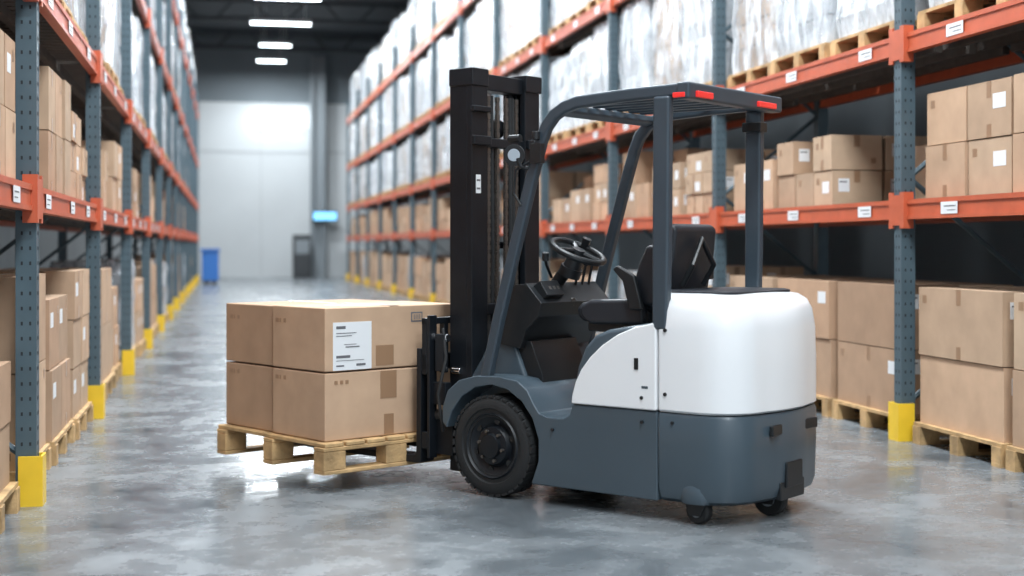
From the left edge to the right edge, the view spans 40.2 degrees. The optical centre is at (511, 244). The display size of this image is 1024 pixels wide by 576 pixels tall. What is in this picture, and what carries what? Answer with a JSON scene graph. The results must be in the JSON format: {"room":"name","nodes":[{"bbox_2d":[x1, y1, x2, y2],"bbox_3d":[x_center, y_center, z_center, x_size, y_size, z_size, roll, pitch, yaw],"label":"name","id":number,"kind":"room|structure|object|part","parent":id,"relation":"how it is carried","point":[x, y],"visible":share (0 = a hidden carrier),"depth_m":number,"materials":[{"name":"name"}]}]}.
{"room":"warehouse","nodes":[
{"label":"warehouse","id":0,"kind":"room"},
{"bbox_2d":[0,36,588,277],"bbox_3d":[-8.531,-3.500,56.554,24.000,9.600,0.270,0,0,-12],"label":"wall","id":1,"kind":"structure","parent":0,"point":[254,180],"depth_m":56.15,"materials":[{"name":"grey paint"}]},
{"bbox_2d":[184,0,409,41],"bbox_3d":[-1.409,-8.375,21.811,24.000,0.150,71.300,0,0,-12],"label":"ceiling","id":2,"kind":"structure","parent":0,"point":[199,8],"depth_m":50.85,"materials":[{"name":"grey metal"}]},
{"bbox_2d":[257,26,285,61],"bbox_3d":[-9.119,-7.625,53.049,1.100,1.350,0.240,0,0,-12],"label":"ceiling light","id":3,"kind":"object","parent":2,"relation":"hanging from","point":[280,59],"visible":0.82,"depth_m":53.00,"materials":[{"name":"grey"}]},
{"bbox_2d":[259,7,290,46],"bbox_3d":[-8.256,-7.625,48.837,1.100,1.350,0.240,0,0,-12],"label":"ceiling light","id":4,"kind":"object","parent":2,"relation":"hanging from","point":[261,43],"visible":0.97,"depth_m":48.77,"materials":[{"name":"grey plastic"}]},
{"bbox_2d":[250,0,311,24],"bbox_3d":[-7.272,-7.625,44.037,1.900,1.350,0.240,0,0,-12],"label":"ceiling light","id":5,"kind":"object","parent":2,"relation":"hanging from","point":[252,21],"visible":1,"depth_m":43.92,"materials":[{"name":"grey plastic"}]},
{"bbox_2d":[184,0,409,52],"bbox_3d":[-1.799,-7.925,23.712,24.000,0.750,63.180,0,0,-12],"label":"roof truss","id":6,"kind":"object","parent":2,"relation":"attached to","point":[337,21],"visible":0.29,"depth_m":48.16,"materials":[{"name":"grey metal"}]},
{"bbox_2d":[0,277,1023,575],"bbox_3d":[-1.409,1.350,21.811,24.000,0.100,71.300,0,0,-12],"label":"floor","id":7,"kind":"structure","parent":0,"point":[146,489],"depth_m":6.83,"materials":[{"name":"concrete"}]},
{"bbox_2d":[0,361,19,533],"bbox_3d":[-2.516,0.932,5.170,0.907,0.735,3.290,0,0,-12],"label":"cartons","id":8,"kind":"object","parent":7,"relation":"on","point":[9,491],"visible":1,"depth_m":6.68,"materials":[{"name":"brown cardboard"}]},
{"bbox_2d":[0,269,92,481],"bbox_3d":[-3.226,0.733,8.679,0.924,1.135,3.290,0,0,-12],"label":"cartons","id":9,"kind":"object","parent":7,"relation":"on","point":[65,410],"visible":0.7,"depth_m":8.72,"materials":[{"name":"brown cardboard"}]},
{"bbox_2d":[7,268,121,400],"bbox_3d":[-3.953,0.752,12.184,0.909,1.095,3.290,0,0,-12],"label":"cartons","id":10,"kind":"object","parent":7,"relation":"on","point":[111,368],"visible":0.15,"depth_m":12.44,"materials":[{"name":"brown cardboard"}]},
{"bbox_2d":[49,260,146,361],"bbox_3d":[-4.667,0.737,15.693,0.930,1.127,3.290,0,0,-12],"label":"cartons","id":11,"kind":"object","parent":7,"relation":"on","point":[139,343],"visible":0.2,"depth_m":16.11,"materials":[{"name":"brown cardboard"}]},
{"bbox_2d":[0,0,198,506],"bbox_3d":[-6.864,-2.000,26.205,1.147,6.600,46.684,0,0,-12],"label":"rack","id":12,"kind":"object","parent":7,"relation":"on","point":[43,33],"visible":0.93,"depth_m":10.57,"materials":[{"name":"blue metal"}]},
{"bbox_2d":[0,29,15,178],"bbox_3d":[-2.520,-0.644,5.143,0.877,0.684,3.229,0,0,-12],"label":"cartons","id":13,"kind":"object","parent":12,"relation":"in","point":[7,45],"visible":0.92,"depth_m":6.57,"materials":[{"name":"cardboard"}]},
{"bbox_2d":[14,66,86,200],"bbox_3d":[-3.244,-0.679,8.675,0.877,0.754,3.278,0,0,-12],"label":"cartons","id":14,"kind":"object","parent":12,"relation":"in","point":[62,161],"visible":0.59,"depth_m":8.80,"materials":[{"name":"cardboard"}]},
{"bbox_2d":[59,0,87,42],"bbox_3d":[-3.236,-2.058,8.677,0.919,1.314,3.290,0,0,-12],"label":"load","id":15,"kind":"object","parent":12,"relation":"on","point":[72,7],"visible":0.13,"depth_m":9.82,"materials":[{"name":"white plastic"}]},
{"bbox_2d":[80,141,121,211],"bbox_3d":[-3.947,-0.629,12.124,0.885,0.654,3.159,0,0,-12],"label":"cartons","id":16,"kind":"object","parent":12,"relation":"in","point":[111,152],"visible":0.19,"depth_m":12.85,"materials":[{"name":"cardboard"}]},
{"bbox_2d":[79,0,123,95],"bbox_3d":[-3.945,-2.047,12.186,0.935,1.293,3.290,0,0,-12],"label":"load","id":17,"kind":"object","parent":12,"relation":"on","point":[110,29],"visible":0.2,"depth_m":12.34,"materials":[{"name":"plastic stretch film"},{"name":"cardboard"},{"name":"wood"}]},
{"bbox_2d":[117,0,145,127],"bbox_3d":[-4.669,-2.067,15.692,0.921,1.331,3.290,0,0,-12],"label":"load","id":18,"kind":"object","parent":12,"relation":"on","point":[137,35],"visible":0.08,"depth_m":16.41,"materials":[{"name":"plastic stretch film"},{"name":"cardboard"},{"name":"wood"}]},
{"bbox_2d":[132,168,138,217],"bbox_3d":[-4.672,-0.599,15.665,0.886,0.594,3.228,0,0,-12],"label":"cartons","id":19,"kind":"object","parent":12,"relation":"in","point":[135,207],"visible":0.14,"depth_m":16.51,"materials":[{"name":"cardboard"}]},
{"bbox_2d":[138,174,184,231],"bbox_3d":[-8.268,-0.678,33.203,0.885,0.753,31.864,0,0,-12],"label":"cartons","id":20,"kind":"object","parent":12,"relation":"in","point":[152,184],"visible":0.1,"depth_m":20.64,"materials":[{"name":"cardboard"}]},
{"bbox_2d":[133,0,191,142],"bbox_3d":[-8.260,-3.656,33.228,0.936,1.509,31.930,0,0,-12],"label":"load","id":21,"kind":"object","parent":12,"relation":"on","point":[152,2],"visible":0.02,"depth_m":26.95,"materials":[{"name":"plastic stretch film"},{"name":"cardboard"},{"name":"wood"}]},
{"bbox_2d":[140,46,188,190],"bbox_3d":[-8.260,-2.066,33.228,0.938,1.330,31.930,0,0,-12],"label":"load","id":22,"kind":"object","parent":12,"relation":"on","point":[153,79],"visible":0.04,"depth_m":20.74,"materials":[{"name":"plastic stretch film"},{"name":"cardboard"},{"name":"wood"}]},
{"bbox_2d":[178,0,195,81],"bbox_3d":[-8.260,-5.353,33.228,0.941,1.503,31.930,0,0,-12],"label":"load","id":23,"kind":"object","parent":12,"relation":"on","point":[181,5],"visible":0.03,"depth_m":36.16,"materials":[{"name":"white plastic"}]},
{"bbox_2d":[81,252,192,339],"bbox_3d":[-8.260,0.731,33.228,0.937,1.138,31.930,0,0,-12],"label":"cartons","id":24,"kind":"object","parent":7,"relation":"on","point":[138,262],"visible":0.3,"depth_m":20.74,"materials":[{"name":"brown cardboard"}]},
{"bbox_2d":[200,249,219,284],"bbox_3d":[-9.974,0.710,46.290,0.650,1.180,0.800,0,0,-12],"label":"waste bin","id":25,"kind":"object","parent":7,"relation":"on","point":[210,257],"visible":1,"depth_m":45.95,"materials":[{"name":"blue plastic"}]},
{"bbox_2d":[292,235,310,277],"bbox_3d":[-8.284,0.450,55.201,0.700,1.700,0.720,0,0,-12],"label":"tall cabinet","id":26,"kind":"object","parent":7,"relation":"on","point":[301,244],"visible":1,"depth_m":54.86,"materials":[{"name":"grey metal"}]},
{"bbox_2d":[310,56,324,277],"bbox_3d":[-7.781,-3.125,56.080,0.580,8.850,0.400,0,0,-12],"label":"steel column","id":27,"kind":"structure","parent":7,"relation":"on","point":[317,63],"depth_m":56.03,"materials":[{"name":"grey metal"}]},
{"bbox_2d":[312,211,337,220],"bbox_3d":[-7.455,-1.150,55.784,1.000,0.400,0.290,0,0,-12],"label":"wall sign","id":28,"kind":"object","parent":27,"relation":"attached to","point":[316,215],"visible":1,"depth_m":55.66,"materials":[{"name":"blue"}]},
{"bbox_2d":[349,251,598,302],"bbox_3d":[-2.335,0.742,35.729,0.935,1.117,31.930,0,0,-12],"label":"cartons","id":29,"kind":"object","parent":7,"relation":"on","point":[422,263],"visible":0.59,"depth_m":34.22,"materials":[{"name":"brown cardboard"}]},
{"bbox_2d":[294,67,816,523],"bbox_3d":[0.118,0.172,7.609,3.127,2.254,1.028,0,0,38],"label":"forklift","id":30,"kind":"object","parent":7,"relation":"on","point":[695,394],"visible":1,"depth_m":7.00,"materials":[{"name":"grey metal"}]},
{"bbox_2d":[217,299,449,475],"bbox_3d":[-0.990,0.766,8.009,0.950,0.873,1.090,0,0,-42],"label":"load","id":31,"kind":"object","parent":30,"relation":"on","point":[337,376],"visible":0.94,"depth_m":7.62,"materials":[{"name":"brown cardboard"}]},
{"bbox_2d":[503,131,544,205],"bbox_3d":[0.064,-0.383,7.076,0.218,0.373,0.094,0,0,38],"label":"work lamp","id":32,"kind":"object","parent":30,"relation":"attached to","point":[514,155],"depth_m":7.08,"materials":[{"name":"black plastic"}]},
{"bbox_2d":[574,323,660,411],"bbox_3d":[0.769,0.612,7.112,0.509,0.496,0.890,0,0,38],"label":"panel","id":33,"kind":"object","parent":30,"relation":"attached to","point":[619,370],"depth_m":6.72,"materials":[{"name":"white metal"}]},
{"bbox_3d":[0.689,0.148,7.176,0.599,0.505,0.520,0,0,38],"label":"seat","id":34,"kind":"part","parent":30,"relation":"part of","materials":[{"name":"black plastic"}]},
{"bbox_3d":[0.698,0.271,7.191,0.420,0.337,0.625,0,0,38],"label":"seat frame armrest","id":35,"kind":"part","parent":30,"relation":"part of","materials":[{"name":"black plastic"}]},
{"bbox_2d":[550,271,636,335],"bbox_3d":[1.258,0.815,18.193,0.928,0.969,3.290,0,0,-12],"label":"cartons","id":36,"kind":"object","parent":7,"relation":"on","point":[594,273],"visible":0.02,"depth_m":17.24,"materials":[{"name":"brown cardboard"}]},
{"bbox_2d":[346,0,1023,441],"bbox_3d":[-0.854,-2.000,28.724,1.147,6.600,46.684,0,0,-12],"label":"rack","id":37,"kind":"object","parent":7,"relation":"on","point":[989,38],"visible":0.62,"depth_m":12.65,"materials":[{"name":"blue metal"}]},
{"bbox_2d":[349,0,469,117],"bbox_3d":[-2.332,-5.347,35.730,0.932,1.492,31.930,0,0,-12],"label":"load","id":38,"kind":"object","parent":37,"relation":"on","point":[418,14],"visible":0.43,"depth_m":37.05,"materials":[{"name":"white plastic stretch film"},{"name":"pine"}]},
{"bbox_2d":[348,0,551,164],"bbox_3d":[-2.334,-3.652,35.729,0.938,1.501,31.930,0,0,-12],"label":"load","id":39,"kind":"object","parent":37,"relation":"on","point":[519,19],"visible":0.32,"depth_m":27.90,"materials":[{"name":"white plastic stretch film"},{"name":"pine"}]},
{"bbox_2d":[348,57,562,206],"bbox_3d":[-2.334,-2.053,35.729,0.936,1.304,31.930,0,0,-12],"label":"load","id":40,"kind":"object","parent":37,"relation":"on","point":[422,144],"visible":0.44,"depth_m":33.65,"materials":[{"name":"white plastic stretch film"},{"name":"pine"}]},
{"bbox_2d":[351,171,593,236],"bbox_3d":[-2.310,-0.678,35.673,0.886,0.753,31.797,0,0,-12],"label":"cartons","id":41,"kind":"object","parent":37,"relation":"in","point":[561,183],"visible":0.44,"depth_m":30.59,"materials":[{"name":"cardboard"}]},
{"bbox_2d":[549,0,603,35],"bbox_3d":[1.266,-3.654,18.195,0.921,1.506,3.290,0,0,-12],"label":"load","id":42,"kind":"object","parent":37,"relation":"on","point":[563,12],"visible":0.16,"depth_m":18.76,"materials":[{"name":"white plastic"}]},
{"bbox_2d":[548,16,622,143],"bbox_3d":[1.265,-2.052,18.195,0.922,1.302,3.290,0,0,-12],"label":"load","id":43,"kind":"object","parent":37,"relation":"on","point":[584,71],"visible":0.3,"depth_m":17.99,"materials":[{"name":"plastic film"},{"name":"pine"}]},
{"bbox_2d":[553,163,622,222],"bbox_3d":[1.303,-0.644,18.142,0.849,0.684,3.157,0,0,-12],"label":"cartons","id":44,"kind":"object","parent":37,"relation":"in","point":[590,203],"visible":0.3,"depth_m":17.73,"materials":[{"name":"cardboard"}]},
{"bbox_2d":[619,0,733,113],"bbox_3d":[1.983,-2.066,14.687,0.919,1.330,3.290,0,0,-12],"label":"load","id":45,"kind":"object","parent":37,"relation":"on","point":[663,42],"visible":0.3,"depth_m":14.53,"materials":[{"name":"plastic film"},{"name":"pine"}]},
{"bbox_2d":[623,148,776,217],"bbox_3d":[2.008,-0.679,14.667,0.864,0.754,3.228,0,0,-12],"label":"cartons","id":46,"kind":"object","parent":37,"relation":"in","point":[692,167],"visible":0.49,"depth_m":14.10,"materials":[{"name":"cardboard"}]},
{"bbox_2d":[734,135,929,210],"bbox_3d":[2.731,-0.569,11.128,0.867,0.534,3.153,0,0,-12],"label":"cartons","id":47,"kind":"object","parent":37,"relation":"in","point":[829,169],"visible":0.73,"depth_m":10.70,"materials":[{"name":"cardboard"}]},
{"bbox_2d":[727,0,945,87],"bbox_3d":[2.703,-2.051,11.181,0.925,1.300,3.290,0,0,-12],"label":"load","id":48,"kind":"object","parent":37,"relation":"on","point":[770,37],"visible":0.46,"depth_m":11.14,"materials":[{"name":"plastic film"},{"name":"pine"}]},
{"bbox_2d":[917,0,1009,28],"bbox_3d":[3.417,-2.047,7.673,0.928,1.292,3.290,0,0,-12],"label":"load","id":49,"kind":"object","parent":37,"relation":"on","point":[938,11],"visible":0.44,"depth_m":8.93,"materials":[{"name":"white wood"}]},
{"bbox_2d":[926,73,1023,197],"bbox_3d":[3.435,-0.644,7.652,0.884,0.684,3.226,0,0,-12],"label":"cartons","id":50,"kind":"object","parent":37,"relation":"in","point":[975,132],"visible":0.94,"depth_m":8.55,"materials":[{"name":"cardboard"}]},
{"bbox_2d":[621,265,803,298],"bbox_3d":[1.985,0.752,14.688,0.912,1.095,3.290,0,0,-12],"label":"cartons","id":51,"kind":"object","parent":7,"relation":"on","point":[730,269],"visible":0.03,"depth_m":13.15,"materials":[{"name":"brown cardboard"}]},
{"bbox_2d":[730,275,1012,435],"bbox_3d":[2.704,0.787,11.181,0.912,1.025,3.290,0,0,-12],"label":"cartons","id":52,"kind":"object","parent":7,"relation":"on","point":[854,316],"visible":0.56,"depth_m":10.27,"materials":[{"name":"brown cardboard"}]},
{"bbox_2d":[913,286,1023,471],"bbox_3d":[3.414,0.787,7.672,0.929,1.025,3.290,0,0,-12],"label":"cartons","id":53,"kind":"object","parent":7,"relation":"on","point":[971,339],"visible":1,"depth_m":8.54,"materials":[{"name":"brown cardboard"}]},
{"bbox_2d":[589,63,1023,285],"bbox_3d":[10.499,-3.500,24.099,0.250,9.600,71.000,0,0,-12],"label":"wall","id":54,"kind":"structure","parent":0,"point":[946,252],"depth_m":33.00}
]}

